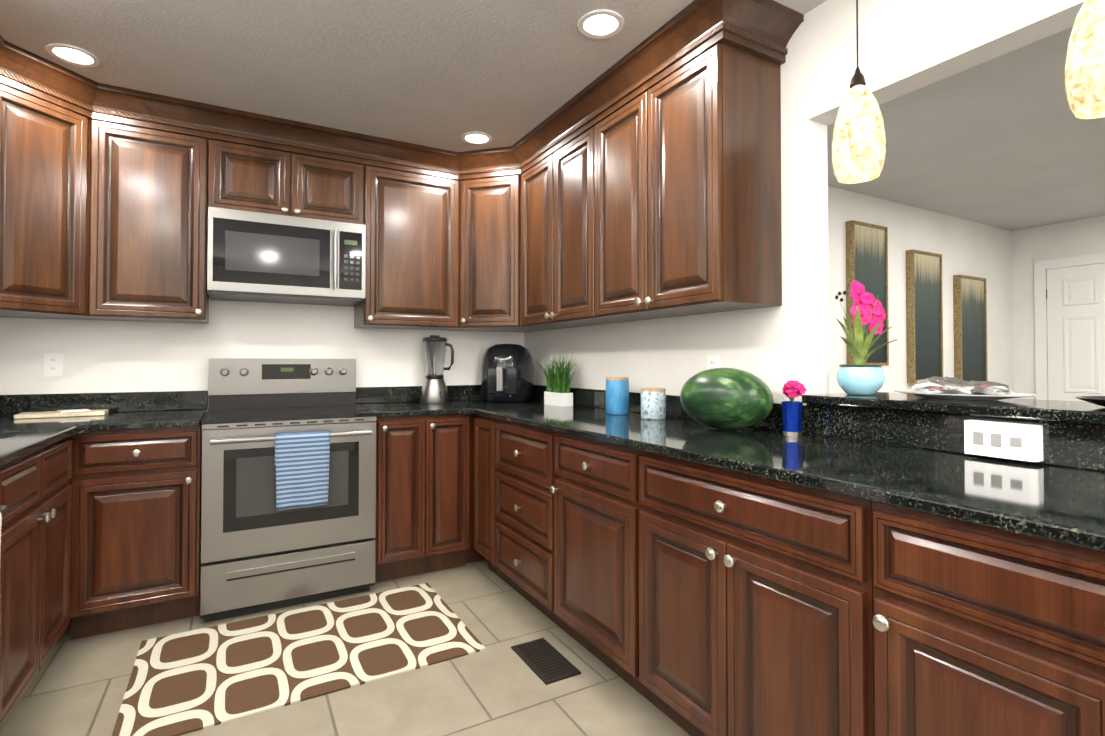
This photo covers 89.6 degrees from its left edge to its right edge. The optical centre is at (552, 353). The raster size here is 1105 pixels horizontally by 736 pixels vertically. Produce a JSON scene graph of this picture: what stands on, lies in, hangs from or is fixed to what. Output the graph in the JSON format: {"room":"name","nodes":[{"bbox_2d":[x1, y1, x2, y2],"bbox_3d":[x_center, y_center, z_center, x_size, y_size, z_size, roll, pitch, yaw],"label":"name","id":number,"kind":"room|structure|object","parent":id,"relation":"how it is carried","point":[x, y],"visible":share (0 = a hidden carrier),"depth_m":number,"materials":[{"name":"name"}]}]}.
{"room":"kitchen","nodes":[
{"label":"kitchen","id":0,"kind":"room"},
{"bbox_2d":[0,119,523,412],"bbox_3d":[-1.538,0.002,3.324,3.220,2.440,0.100,0,-1,-29],"label":"wall","id":1,"kind":"structure","parent":0,"point":[103,356],"depth_m":3.07,"materials":[{"name":"paint"}]},
{"bbox_2d":[0,84,99,319],"bbox_3d":[-2.413,-0.634,2.432,0.607,0.915,0.612,0,-1,-29],"label":"upper cabinet","id":2,"kind":"object","parent":1,"relation":"attached to","point":[45,164],"visible":1,"depth_m":2.39,"materials":[{"name":"brown wood"}]},
{"bbox_2d":[44,353,62,376],"bbox_3d":[-2.460,0.055,2.742,0.070,0.114,0.009,0,-1,-29],"label":"electrical outlet","id":3,"kind":"object","parent":1,"relation":"attached to","point":[53,364],"visible":1,"depth_m":2.74,"materials":[{"name":"white plastic"}]},
{"bbox_2d":[89,119,208,322],"bbox_3d":[-2.009,-0.629,2.806,0.460,0.915,0.356,0,-1,-29],"label":"upper cabinet","id":4,"kind":"object","parent":1,"relation":"attached to","point":[148,223],"visible":1,"depth_m":2.68,"materials":[{"name":"brown wood"}]},
{"bbox_2d":[208,139,363,224],"bbox_3d":[-1.474,-0.904,3.110,0.758,0.355,0.356,0,-1,-29],"label":"upper cabinet","id":5,"kind":"object","parent":1,"relation":"attached to","point":[252,179],"visible":0.94,"depth_m":2.96,"materials":[{"name":"brown wood"}]},
{"bbox_2d":[207,207,365,306],"bbox_3d":[-1.452,-0.506,3.065,0.748,0.425,0.443,0,-1,-29],"label":"microwave","id":6,"kind":"object","parent":5,"relation":"attached to","point":[261,257],"visible":1,"depth_m":2.90,"materials":[{"name":"silver metal"}]},
{"bbox_2d":[354,165,458,329],"bbox_3d":[-0.895,-0.619,3.430,0.562,0.915,0.356,0,-1,-29],"label":"upper cabinet","id":7,"kind":"object","parent":1,"relation":"attached to","point":[411,224],"visible":1,"depth_m":3.30,"materials":[{"name":"brown wood"}]},
{"bbox_2d":[447,175,562,332],"bbox_3d":[-0.324,-0.616,3.607,0.612,0.915,0.607,0,-1,-29],"label":"upper cabinet","id":8,"kind":"object","parent":1,"relation":"attached to","point":[489,254],"visible":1,"depth_m":3.39,"materials":[{"name":"brown wood"}]},
{"bbox_2d":[0,560,689,735],"bbox_3d":[1.924,1.226,1.979,7.960,0.050,5.800,0,-1,-29],"label":"floor","id":9,"kind":"structure","parent":0,"point":[496,687],"depth_m":1.97,"materials":[{"name":"tile"}]},
{"bbox_2d":[0,505,7,553],"bbox_3d":[-1.639,0.746,1.125,0.696,0.865,0.605,0,-1,-29],"label":"dishwasher","id":10,"kind":"object","parent":9,"relation":"on","point":[3,508],"visible":1,"depth_m":1.47,"materials":[{"name":"silver metal"}]},
{"bbox_2d":[0,512,1,553],"bbox_3d":[-1.350,0.662,1.263,0.060,0.546,0.340,0,-1,-29],"label":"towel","id":11,"kind":"object","parent":10,"relation":"hanging from","point":[0,512],"depth_m":1.42,"materials":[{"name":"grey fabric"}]},
{"bbox_2d":[0,438,71,729],"bbox_3d":[-1.999,0.756,1.735,0.668,0.882,0.798,0,-1,-29],"label":"base cabinet","id":12,"kind":"object","parent":9,"relation":"on","point":[35,554],"visible":0.98,"depth_m":1.83,"materials":[{"name":"brown wood"}]},
{"bbox_2d":[0,409,207,465],"bbox_3d":[-1.273,0.377,0.856,1.069,0.214,4.447,0,-1,-29],"label":"countertop","id":13,"kind":"structure","parent":12,"relation":"on","point":[19,438],"depth_m":2.33,"materials":[{"name":"stone"}]},
{"bbox_2d":[14,409,108,418],"bbox_3d":[-2.339,0.284,2.663,0.320,0.026,0.170,1,-1,-33],"label":"cutting board","id":14,"kind":"object","parent":13,"relation":"on","point":[65,413],"visible":1,"depth_m":2.62,"materials":[{"name":"wood"}]},
{"bbox_2d":[69,425,201,639],"bbox_3d":[-1.933,0.770,2.647,0.458,0.882,0.668,0,-1,-29],"label":"base cabinet","id":15,"kind":"object","parent":9,"relation":"on","point":[136,529],"visible":0.98,"depth_m":2.39,"materials":[{"name":"brown wood"}]},
{"bbox_2d":[200,358,376,621],"bbox_3d":[-1.368,0.619,2.898,0.756,1.192,0.733,0,-1,-29],"label":"range","id":16,"kind":"object","parent":9,"relation":"on","point":[288,500],"visible":1,"depth_m":2.64,"materials":[{"name":"silver metal"}]},
{"bbox_2d":[275,431,329,510],"bbox_3d":[-1.174,0.544,2.614,0.235,0.350,0.046,0,-1,-29],"label":"towel","id":17,"kind":"object","parent":16,"relation":"hanging from","point":[301,458],"depth_m":2.60,"materials":[{"name":"blue fabric"}]},
{"bbox_2d":[112,583,485,735],"bbox_3d":[-0.993,1.202,2.293,1.220,0.007,0.775,1,-1,-30],"label":"rug","id":18,"kind":"object","parent":9,"relation":"on","point":[179,684],"visible":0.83,"depth_m":2.19,"materials":[{"name":"brown fabric"}]},
{"bbox_2d":[374,414,469,581],"bbox_3d":[-0.833,0.780,3.264,0.525,0.882,0.668,0,-1,-29],"label":"base cabinet","id":19,"kind":"object","parent":9,"relation":"on","point":[422,494],"visible":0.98,"depth_m":3.00,"materials":[{"name":"brown wood"}]},
{"bbox_2d":[465,414,486,563],"bbox_3d":[-0.343,0.785,3.586,0.637,0.882,0.588,0,-1,-29],"label":"base cabinet","id":20,"kind":"object","parent":9,"relation":"on","point":[472,554],"depth_m":3.19,"materials":[{"name":"brown wood"}]},
{"bbox_2d":[474,415,510,585],"bbox_3d":[-0.096,0.778,3.150,0.638,0.882,0.295,0,-1,-29],"label":"base cabinet","id":21,"kind":"object","parent":9,"relation":"on","point":[485,470],"visible":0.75,"depth_m":2.98,"materials":[{"name":"brown wood"}]},
{"bbox_2d":[495,419,571,636],"bbox_3d":[0.115,0.772,2.745,0.668,0.882,0.613,0,-1,-29],"label":"base cabinet","id":22,"kind":"object","parent":9,"relation":"on","point":[525,476],"visible":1,"depth_m":2.56,"materials":[{"name":"brown wood"}]},
{"bbox_2d":[511,638,580,684],"bbox_3d":[-0.031,1.199,2.184,0.150,0.009,0.300,0,-1,-29],"label":"floor vent","id":23,"kind":"object","parent":9,"relation":"in","point":[545,661],"visible":1,"depth_m":2.16,"materials":[{"name":"black metal"}]},
{"bbox_2d":[550,432,658,708],"bbox_3d":[0.403,0.764,2.231,0.668,0.882,0.563,0,-1,-29],"label":"base cabinet","id":24,"kind":"object","parent":9,"relation":"on","point":[594,489],"visible":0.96,"depth_m":2.04,"materials":[{"name":"brown wood"}]},
{"bbox_2d":[639,451,873,735],"bbox_3d":[0.732,0.755,1.646,0.668,0.882,0.775,0,-1,-29],"label":"base cabinet","id":25,"kind":"object","parent":9,"relation":"on","point":[755,605],"visible":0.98,"depth_m":1.43,"materials":[{"name":"brown wood"}]},
{"bbox_2d":[872,502,1104,735],"bbox_3d":[1.113,0.745,0.966,0.668,0.882,0.781,0,-1,-29],"label":"base cabinet","id":26,"kind":"object","parent":9,"relation":"on","point":[979,630],"visible":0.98,"depth_m":0.99,"materials":[{"name":"brown wood"}]},
{"bbox_3d":[1.491,0.734,0.293,0.668,0.882,0.758,0,-1,-29],"label":"base cabinet","id":27,"kind":"object","parent":9,"relation":"on","visible":0},
{"bbox_2d":[356,402,471,417],"bbox_3d":[-0.829,0.322,3.245,0.510,0.030,0.718,0,-1,-29],"label":"countertop","id":28,"kind":"structure","parent":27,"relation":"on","point":[398,409],"depth_m":3.09,"materials":[{"name":"stone"}]},
{"bbox_2d":[420,335,453,403],"bbox_3d":[-0.735,0.097,3.498,0.188,0.425,0.176,0,-1,-29],"label":"blender","id":29,"kind":"object","parent":28,"relation":"on","point":[434,390],"visible":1,"depth_m":3.44,"materials":[{"name":"silver metal"}]},
{"bbox_2d":[448,399,1104,552],"bbox_3d":[0.594,0.301,1.905,0.660,0.030,4.447,0,-1,-29],"label":"countertop","id":30,"kind":"structure","parent":27,"relation":"on","point":[1060,504],"depth_m":1.34,"materials":[{"name":"stone"}]},
{"bbox_2d":[480,344,533,401],"bbox_3d":[-0.286,0.122,3.653,0.351,0.380,0.398,0,-1,-29],"label":"air fryer","id":31,"kind":"object","parent":30,"relation":"on","point":[506,372],"visible":1,"depth_m":3.55,"materials":[{"name":"black plastic"}]},
{"bbox_2d":[536,353,580,406],"bbox_3d":[0.041,0.146,3.306,0.328,0.322,0.410,0,-1,-29],"label":"plant","id":32,"kind":"object","parent":30,"relation":"on","point":[557,393],"visible":1,"depth_m":3.26,"materials":[{"name":"green plant"}]},
{"bbox_2d":[606,377,628,414],"bbox_3d":[0.322,0.208,2.765,0.116,0.181,0.116,0,-1,-29],"label":"canister","id":33,"kind":"object","parent":30,"relation":"on","point":[617,395],"visible":1,"depth_m":2.71,"materials":[{"name":"blue ceramic"}]},
{"bbox_2d":[641,388,665,419],"bbox_3d":[0.459,0.226,2.531,0.112,0.138,0.112,0,-1,-29],"label":"patterned canister","id":34,"kind":"object","parent":30,"relation":"on","point":[653,403],"visible":1,"depth_m":2.48,"materials":[{"name":"white ceramic"}]},
{"bbox_2d":[680,368,773,429],"bbox_3d":[0.655,0.171,2.121,0.240,0.236,0.379,0,-1,-29],"label":"watermelon","id":35,"kind":"object","parent":30,"relation":"on","point":[727,398],"visible":1,"depth_m":2.02,"materials":[{"name":"green food"}]},
{"bbox_2d":[772,380,806,436],"bbox_3d":[0.836,0.188,1.944,0.113,0.195,0.096,0,-1,-29],"label":"flower vase","id":36,"kind":"object","parent":30,"relation":"on","point":[792,410],"visible":1,"depth_m":1.92,"materials":[{"name":"blue"}]},
{"bbox_2d":[0,0,1104,230],"bbox_3d":[1.924,-1.263,2.018,7.960,0.050,5.800,0,-1,-29],"label":"ceiling","id":37,"kind":"structure","parent":0,"point":[1010,142],"depth_m":2.49,"materials":[{"name":"paint"}]},
{"bbox_2d":[45,43,100,66],"bbox_3d":[-1.976,-1.230,2.294,0.176,0.007,0.176,0,-1,-29],"label":"recessed light","id":38,"kind":"object","parent":37,"relation":"in","point":[71,54],"visible":1,"depth_m":2.29,"materials":[{"name":"white plastic"}]},
{"bbox_2d":[461,132,491,144],"bbox_3d":[-0.428,-1.217,3.143,0.176,0.007,0.176,0,-1,-29],"label":"recessed light","id":39,"kind":"object","parent":37,"relation":"in","point":[477,138],"visible":1,"depth_m":3.15,"materials":[{"name":"white plastic"}]},
{"bbox_2d":[577,9,623,38],"bbox_3d":[0.181,-1.233,2.084,0.176,0.007,0.176,0,-1,-29],"label":"recessed light","id":40,"kind":"object","parent":37,"relation":"in","point":[600,23],"visible":1,"depth_m":2.08,"materials":[{"name":"white plastic"}]},
{"bbox_2d":[832,0,885,183],"bbox_3d":[0.828,-0.861,1.511,0.128,0.770,0.128,0,-1,-29],"label":"pendant light","id":41,"kind":"object","parent":37,"relation":"hanging from","point":[859,146],"visible":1,"depth_m":1.47,"materials":[{"name":"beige glass"}]},
{"bbox_2d":[1065,0,1104,118],"bbox_3d":[1.073,-0.863,1.075,0.128,0.780,0.128,0,-1,-29],"label":"pendant light","id":42,"kind":"object","parent":37,"relation":"hanging from","point":[1085,76],"visible":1,"depth_m":1.06,"materials":[{"name":"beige glass"}]},
{"bbox_2d":[524,0,1084,404],"bbox_3d":[1.042,-0.020,1.905,0.110,2.440,4.900,0,-1,-29],"label":"wall","id":43,"kind":"structure","parent":0,"point":[775,349],"depth_m":2.03,"materials":[{"name":"paint"}]},
{"bbox_2d":[0,0,803,180],"bbox_3d":[-0.749,-1.165,2.235,2.703,0.138,1.989,0,-1,-29],"label":"crown molding","id":44,"kind":"structure","parent":43,"relation":"attached to","point":[695,29],"depth_m":2.61,"materials":[{"name":"brown wood"}]},
{"bbox_2d":[521,127,645,327],"bbox_3d":[0.131,-0.625,3.058,0.356,0.915,0.791,0,-1,-29],"label":"upper cabinet","id":45,"kind":"object","parent":43,"relation":"attached to","point":[558,239],"visible":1,"depth_m":2.93,"materials":[{"name":"brown wood"}]},
{"bbox_2d":[595,43,781,319],"bbox_3d":[0.519,-0.635,2.367,0.356,0.915,0.791,0,-1,-29],"label":"upper cabinet","id":46,"kind":"object","parent":43,"relation":"attached to","point":[688,189],"visible":1,"depth_m":2.09,"materials":[{"name":"brown wood"}]},
{"bbox_2d":[707,355,719,369],"bbox_3d":[0.693,0.062,2.402,0.009,0.114,0.070,0,-1,-29],"label":"electrical outlet","id":47,"kind":"object","parent":43,"relation":"attached to","point":[713,361],"visible":0.52,"depth_m":2.40,"materials":[{"name":"white plastic"}]},
{"bbox_2d":[828,186,1013,393],"bbox_3d":[2.471,0.017,4.312,4.740,2.440,0.100,0,-1,-29],"label":"wall","id":48,"kind":"structure","parent":0,"point":[968,247],"depth_m":4.58,"materials":[{"name":"paint"}]},
{"bbox_2d":[846,220,888,365],"bbox_3d":[2.362,-0.440,4.167,0.440,1.060,0.054,0,-1,-29],"label":"picture frame","id":49,"kind":"object","parent":48,"relation":"attached to","point":[867,255],"visible":0.71,"depth_m":4.16,"materials":[{"name":"gold metal"}]},
{"bbox_2d":[906,249,942,382],"bbox_3d":[3.046,-0.299,4.549,0.440,1.060,0.054,0,-1,-29],"label":"picture frame","id":50,"kind":"object","parent":48,"relation":"attached to","point":[924,310],"visible":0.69,"depth_m":4.51,"materials":[{"name":"gold metal"}]},
{"bbox_2d":[953,275,987,381],"bbox_3d":[3.692,-0.179,4.910,0.460,1.000,0.054,0,-1,-29],"label":"picture frame","id":51,"kind":"object","parent":48,"relation":"attached to","point":[970,322],"visible":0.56,"depth_m":4.87,"materials":[{"name":"gold metal"}]},
{"bbox_2d":[1012,215,1104,398],"bbox_3d":[5.607,0.004,3.434,0.130,2.440,4.500,0,-1,-29],"label":"wall","id":52,"kind":"structure","parent":0,"point":[1031,246],"depth_m":5.25,"materials":[{"name":"paint"}]},
{"bbox_2d":[1034,253,1104,401],"bbox_3d":[4.737,0.186,4.761,0.081,2.115,0.980,0,-1,-29],"label":"room door","id":53,"kind":"structure","parent":52,"relation":"in","point":[1069,300],"depth_m":4.99,"materials":[{"name":"white paint"}]},
{"bbox_3d":[-1.479,-0.049,0.032,0.100,2.440,5.700,0,-1,-29],"label":"wall","id":54,"kind":"structure","parent":0,"visible":0},
{"bbox_2d":[0,390,207,415],"bbox_3d":[-2.343,0.248,2.795,1.038,0.101,0.025,0,-1,-29],"label":"backsplash","id":55,"kind":"structure","parent":54,"relation":"attached to","point":[10,405],"depth_m":2.83,"materials":[{"name":"stone"}]},
{"bbox_2d":[356,385,484,403],"bbox_3d":[-0.726,0.262,3.702,1.134,0.101,0.025,0,-1,-29],"label":"backsplash","id":56,"kind":"structure","parent":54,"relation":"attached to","point":[364,395],"depth_m":3.57,"materials":[{"name":"stone"}]},
{"bbox_2d":[529,385,1104,471],"bbox_3d":[0.873,0.233,2.063,0.022,0.109,4.448,0,-1,-29],"label":"backsplash","id":57,"kind":"structure","parent":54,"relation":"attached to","point":[1075,445],"depth_m":1.68,"materials":[{"name":"stone"}]},
{"bbox_2d":[964,420,1042,461],"bbox_3d":[1.176,0.225,1.454,0.043,0.090,0.156,0,-1,-29],"label":"electrical outlet box","id":58,"kind":"object","parent":57,"relation":"attached to","point":[1016,441],"visible":0.98,"depth_m":1.43,"materials":[{"name":"white plastic"}]},
{"bbox_3d":[1.607,0.672,0.887,0.110,1.025,2.590,0,-1,-29],"label":"wall","id":59,"kind":"structure","parent":0,"visible":0},
{"bbox_2d":[802,392,1104,424],"bbox_3d":[1.624,0.146,1.074,0.425,0.030,2.286,0,-1,-29],"label":"bar ledge","id":60,"kind":"object","parent":59,"relation":"on","point":[1064,411],"visible":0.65,"depth_m":1.55,"materials":[{"name":"stone"}]},
{"bbox_2d":[835,280,896,394],"bbox_3d":[1.084,-0.057,1.954,0.214,0.401,0.216,0,-1,-29],"label":"orchid","id":61,"kind":"object","parent":60,"relation":"on","point":[860,376],"visible":1,"depth_m":1.95,"materials":[{"name":"pink plant"}]},
{"bbox_2d":[894,376,1035,399],"bbox_3d":[1.282,0.106,1.751,0.274,0.070,0.368,0,-1,-29],"label":"plate","id":62,"kind":"object","parent":60,"relation":"on","point":[946,387],"visible":1,"depth_m":1.69,"materials":[{"name":"white ceramic"}]},
{"bbox_2d":[1076,396,1104,406],"bbox_3d":[1.461,0.123,1.370,0.254,0.023,0.254,0,-1,-29],"label":"plate","id":63,"kind":"object","parent":60,"relation":"on","point":[1098,400],"visible":1,"depth_m":1.41,"materials":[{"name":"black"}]}
]}

